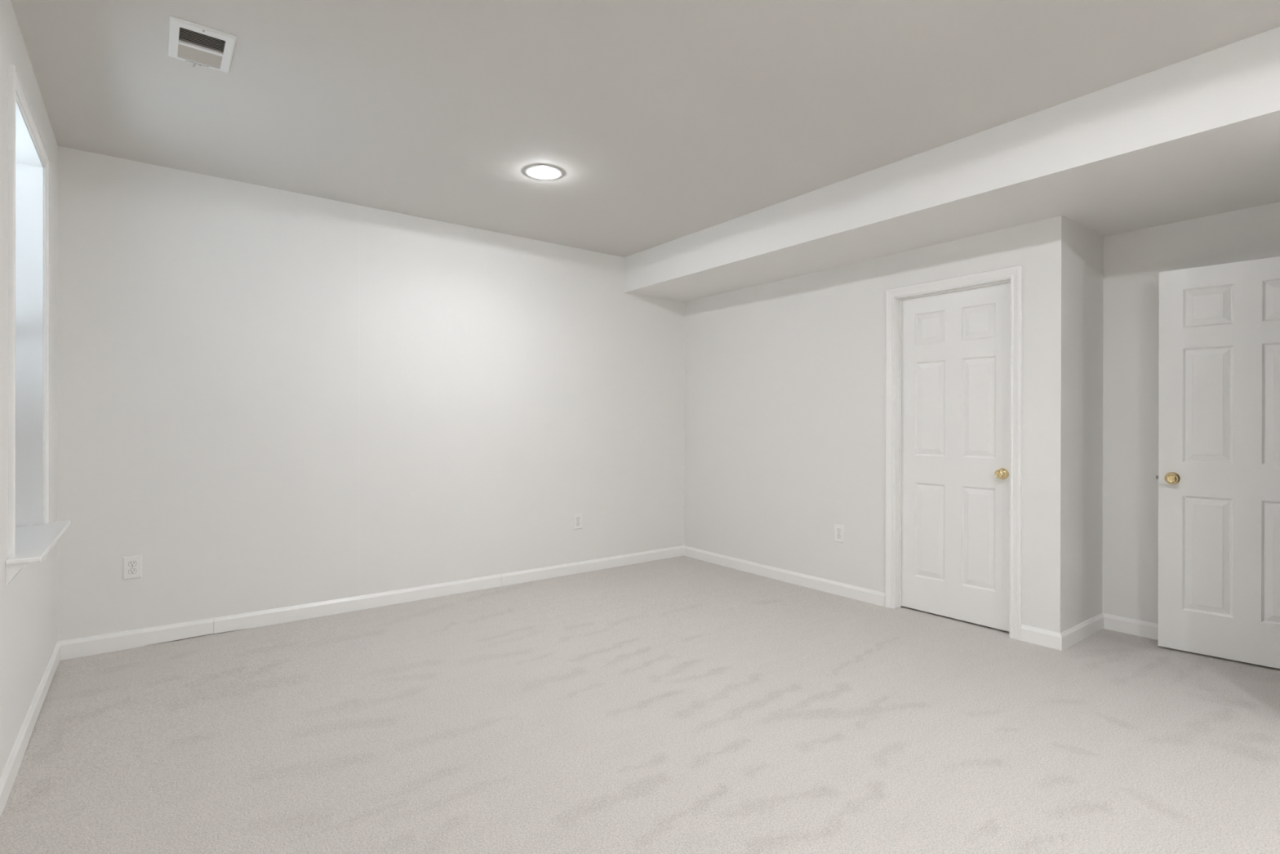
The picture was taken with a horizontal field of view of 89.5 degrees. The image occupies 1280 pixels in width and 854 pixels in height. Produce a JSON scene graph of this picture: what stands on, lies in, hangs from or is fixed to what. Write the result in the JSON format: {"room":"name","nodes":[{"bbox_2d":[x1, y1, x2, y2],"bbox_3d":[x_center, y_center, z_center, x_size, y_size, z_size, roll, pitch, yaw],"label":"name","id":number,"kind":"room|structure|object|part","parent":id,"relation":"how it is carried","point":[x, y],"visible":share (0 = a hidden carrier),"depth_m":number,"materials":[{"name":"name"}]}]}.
{"room":"empty basement room","nodes":[
{"label":"empty basement room","id":0,"kind":"room"},
{"bbox_2d":[0,0,57,777],"bbox_3d":[-0.883,-0.120,0.332,0.260,2.842,7.650,0,0,-37],"label":"wall","id":1,"kind":"structure","parent":0,"point":[28,603],"depth_m":2.36,"materials":[{"name":"white paint"}]},
{"bbox_2d":[0,640,60,817],"bbox_3d":[-0.762,1.167,0.396,0.012,0.110,7.400,0,0,-37],"label":"baseboard","id":2,"kind":"structure","parent":1,"relation":"attached to","point":[7,778],"depth_m":2.40,"materials":[{"name":"white paint"}]},
{"bbox_2d":[4,63,71,584],"bbox_3d":[-2.449,-0.346,2.466,0.343,1.725,1.035,0,0,-37],"label":"window","id":3,"kind":"structure","parent":1,"relation":"in","point":[31,535],"depth_m":2.82,"materials":[{"name":"white glass"}]},
{"bbox_3d":[-2.113,-0.387,2.176,0.017,1.641,0.058,0,0,-37],"label":"casing","id":4,"kind":"part","parent":3,"relation":"part of","materials":[{"name":"white paint"}]},
{"bbox_3d":[-2.383,-1.179,2.532,0.017,0.058,0.955,0,0,-37],"label":"head casing","id":5,"kind":"part","parent":3,"relation":"part of","materials":[{"name":"white paint"}]},
{"bbox_3d":[-2.657,-0.389,2.890,0.017,1.641,0.058,0,0,-37],"label":"casing","id":6,"kind":"part","parent":3,"relation":"part of","materials":[{"name":"white paint"}]},
{"bbox_2d":[57,146,684,642],"bbox_3d":[-1.117,-0.128,4.867,5.383,2.842,0.150,0,0,-37],"label":"wall","id":7,"kind":"structure","parent":0,"point":[268,397],"depth_m":4.11,"materials":[{"name":"paint"}]},
{"bbox_2d":[122,555,142,579],"bbox_3d":[-2.763,0.764,3.517,0.082,0.124,0.008,0,0,-37],"label":"wall outlet","id":8,"kind":"object","parent":7,"relation":"attached to","point":[131,565],"visible":1,"depth_m":3.51,"materials":[{"name":"white plastic"}]},
{"bbox_2d":[128,568,136,573],"bbox_3d":[-2.761,0.785,3.514,0.036,0.029,0.002,0,0,-37],"label":"receptacle","id":9,"kind":"object","parent":8,"relation":"attached to","point":[131,571],"depth_m":3.51,"materials":[{"name":"white plastic"}]},
{"bbox_2d":[128,560,136,566],"bbox_3d":[-2.761,0.744,3.514,0.036,0.029,0.002,0,0,-37],"label":"receptacle","id":10,"kind":"object","parent":8,"relation":"attached to","point":[131,563],"depth_m":3.51,"materials":[{"name":"white plastic"}]},
{"bbox_2d":[57,545,684,660],"bbox_3d":[-1.297,1.151,4.632,4.293,0.129,0.012,0,0,-37],"label":"baseboard","id":11,"kind":"structure","parent":7,"relation":"attached to","point":[108,642],"depth_m":4.09,"materials":[{"name":"white paint"}]},
{"bbox_2d":[573,513,582,529],"bbox_3d":[-0.502,0.766,5.238,0.082,0.124,0.008,0,0,-37],"label":"wall outlet","id":12,"kind":"object","parent":7,"relation":"attached to","point":[577,517],"visible":1,"depth_m":5.24,"materials":[{"name":"white plastic"}]},
{"bbox_2d":[0,555,1279,853],"bbox_3d":[1.240,1.200,1.902,5.063,0.030,7.470,0,0,-37],"label":"floor","id":13,"kind":"structure","parent":0,"point":[680,704],"depth_m":2.51,"materials":[{"name":"carpet"}]},
{"bbox_2d":[10,0,1279,257],"bbox_3d":[1.158,-1.499,1.881,5.383,0.120,7.650,0,0,-37],"label":"ceiling","id":14,"kind":"structure","parent":0,"point":[663,121],"depth_m":2.75,"materials":[{"name":"white paint"}]},
{"bbox_2d":[167,15,236,72],"bbox_3d":[-1.664,-1.495,2.451,0.201,0.146,0.305,0,0,-37],"label":"ceiling vent","id":15,"kind":"object","parent":14,"relation":"in","point":[189,42],"visible":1,"depth_m":2.46,"materials":[{"name":"white metal"}]},
{"bbox_2d":[524,164,563,180],"bbox_3d":[-0.546,-1.442,3.666,0.219,0.008,0.219,0,0,-37],"label":"recessed light","id":16,"kind":"object","parent":14,"relation":"in","point":[540,171],"visible":1,"depth_m":3.65,"materials":[{"name":"white glass"}]},
{"bbox_2d":[684,215,1103,632],"bbox_3d":[1.592,0.053,4.903,0.630,2.492,3.075,0,0,-37],"label":"wall","id":17,"kind":"structure","parent":0,"point":[785,379],"depth_m":4.50,"materials":[{"name":"white paint"}]},
{"bbox_2d":[684,545,884,606],"bbox_3d":[1.020,1.153,5.122,0.012,0.126,2.038,0,0,-37],"label":"baseboard","id":18,"kind":"structure","parent":17,"relation":"attached to","point":[864,594],"depth_m":4.93,"materials":[{"name":"white paint"}]},
{"bbox_2d":[834,524,844,542],"bbox_3d":[1.418,0.759,4.604,0.008,0.124,0.082,0,0,-37],"label":"wall outlet","id":19,"kind":"object","parent":17,"relation":"attached to","point":[838,529],"visible":1,"depth_m":4.60,"materials":[{"name":"white plastic"}]},
{"bbox_2d":[884,264,1022,639],"bbox_3d":[1.941,0.149,4.010,0.138,2.124,0.842,0,0,-37],"label":"door frame","id":20,"kind":"structure","parent":17,"relation":"attached to","point":[1014,274],"depth_m":4.03,"materials":[{"name":"white paint"}]},
{"bbox_3d":[1.655,0.148,4.285,0.017,2.124,0.058,0,0,-37],"label":"casing","id":21,"kind":"part","parent":20,"relation":"part of","materials":[{"name":"white paint"}]},
{"bbox_3d":[1.895,-0.884,3.971,0.017,0.058,0.842,0,0,-37],"label":"head casing","id":22,"kind":"part","parent":20,"relation":"part of","materials":[{"name":"white paint"}]},
{"bbox_3d":[2.130,0.150,3.661,0.017,2.124,0.058,0,0,-37],"label":"casing","id":23,"kind":"part","parent":20,"relation":"part of","materials":[{"name":"white paint"}]},
{"bbox_2d":[901,282,1010,631],"bbox_3d":[1.937,0.172,4.006,0.093,2.032,0.706,0,0,-37],"label":"door","id":24,"kind":"structure","parent":17,"relation":"in","point":[955,366],"depth_m":3.99,"materials":[{"name":"white paint"}]},
{"bbox_3d":[1.856,0.668,4.138,0.010,0.609,0.200,0,0,-37],"label":"raised panel","id":25,"kind":"part","parent":24,"relation":"part of","materials":[{"name":"white paint"}]},
{"bbox_3d":[1.859,-0.633,4.136,0.010,0.205,0.200,0,0,-37],"label":"raised panel","id":26,"kind":"part","parent":24,"relation":"part of","materials":[{"name":"white paint"}]},
{"bbox_3d":[1.858,-0.118,4.137,0.010,0.605,0.200,0,0,-37],"label":"raised panel","id":27,"kind":"part","parent":24,"relation":"part of","materials":[{"name":"white paint"}]},
{"bbox_3d":[2.041,0.669,3.896,0.010,0.609,0.200,0,0,-37],"label":"raised panel","id":28,"kind":"part","parent":24,"relation":"part of","materials":[{"name":"white paint"}]},
{"bbox_3d":[2.043,-0.632,3.894,0.010,0.205,0.200,0,0,-37],"label":"raised panel","id":29,"kind":"part","parent":24,"relation":"part of","materials":[{"name":"white paint"}]},
{"bbox_3d":[2.042,-0.117,3.895,0.010,0.605,0.200,0,0,-37],"label":"raised panel","id":30,"kind":"part","parent":24,"relation":"part of","materials":[{"name":"white paint"}]},
{"bbox_3d":[2.096,0.274,3.760,0.048,0.054,0.054,0,0,-37],"label":"knob","id":31,"kind":"part","parent":24,"relation":"part of","materials":[{"name":"gold metal"}]},
{"bbox_2d":[1020,613,1103,650],"bbox_3d":[2.461,1.167,3.749,0.642,0.109,0.206,0,0,-37],"label":"baseboard","id":32,"kind":"structure","parent":17,"relation":"attached to","point":[1063,640],"depth_m":3.59,"materials":[{"name":"white paint"}]},
{"bbox_2d":[624,26,1279,302],"bbox_3d":[2.780,-1.289,3.023,1.618,0.302,7.500,0,0,-37],"label":"ceiling beam","id":33,"kind":"structure","parent":0,"point":[1198,136],"depth_m":3.19,"materials":[{"name":"white paint"}]},
{"bbox_2d":[1102,201,1279,623],"bbox_3d":[2.579,0.056,4.225,0.120,2.492,5.650,0,0,-37],"label":"wall","id":34,"kind":"structure","parent":0,"point":[1134,260],"depth_m":3.73,"materials":[{"name":"white paint"}]},
{"bbox_2d":[1102,613,1158,639],"bbox_3d":[3.077,1.169,3.461,0.012,0.109,1.025,0,0,-37],"label":"baseboard","id":35,"kind":"structure","parent":34,"relation":"attached to","point":[1112,622],"depth_m":3.75,"materials":[{"name":"white paint"}]},
{"bbox_3d":[4.035,0.063,1.406,0.980,2.492,3.400,0,0,-37],"label":"wall","id":36,"kind":"structure","parent":0,"visible":0},
{"bbox_2d":[1155,256,1279,668],"bbox_3d":[3.056,0.175,3.259,0.718,2.032,0.101,0,0,45],"label":"door","id":37,"kind":"structure","parent":36,"relation":"in","point":[1219,476],"depth_m":3.34,"materials":[{"name":"white paint"}]},
{"bbox_3d":[2.839,0.276,3.450,0.054,0.054,0.048,0,0,45],"label":"knob","id":38,"kind":"part","parent":37,"relation":"part of","materials":[{"name":"gold metal"}]},
{"bbox_3d":[2.966,0.671,3.377,0.200,0.609,0.010,0,0,45],"label":"raised panel","id":39,"kind":"part","parent":37,"relation":"part of","materials":[{"name":"white paint"}]},
{"bbox_3d":[2.969,-0.630,3.375,0.200,0.205,0.010,0,0,45],"label":"raised panel","id":40,"kind":"part","parent":37,"relation":"part of","materials":[{"name":"white paint"}]},
{"bbox_3d":[2.968,-0.115,3.376,0.200,0.605,0.010,0,0,45],"label":"raised panel","id":41,"kind":"part","parent":37,"relation":"part of","materials":[{"name":"white paint"}]},
{"bbox_3d":[3.182,0.672,3.163,0.200,0.609,0.010,0,0,45],"label":"raised panel","id":42,"kind":"part","parent":37,"relation":"part of","materials":[{"name":"white paint"}]},
{"bbox_3d":[3.184,-0.629,3.160,0.200,0.205,0.010,0,0,45],"label":"raised panel","id":43,"kind":"part","parent":37,"relation":"part of","materials":[{"name":"white paint"}]},
{"bbox_3d":[3.183,-0.114,3.161,0.200,0.605,0.010,0,0,45],"label":"raised panel","id":44,"kind":"part","parent":37,"relation":"part of","materials":[{"name":"white paint"}]}
]}

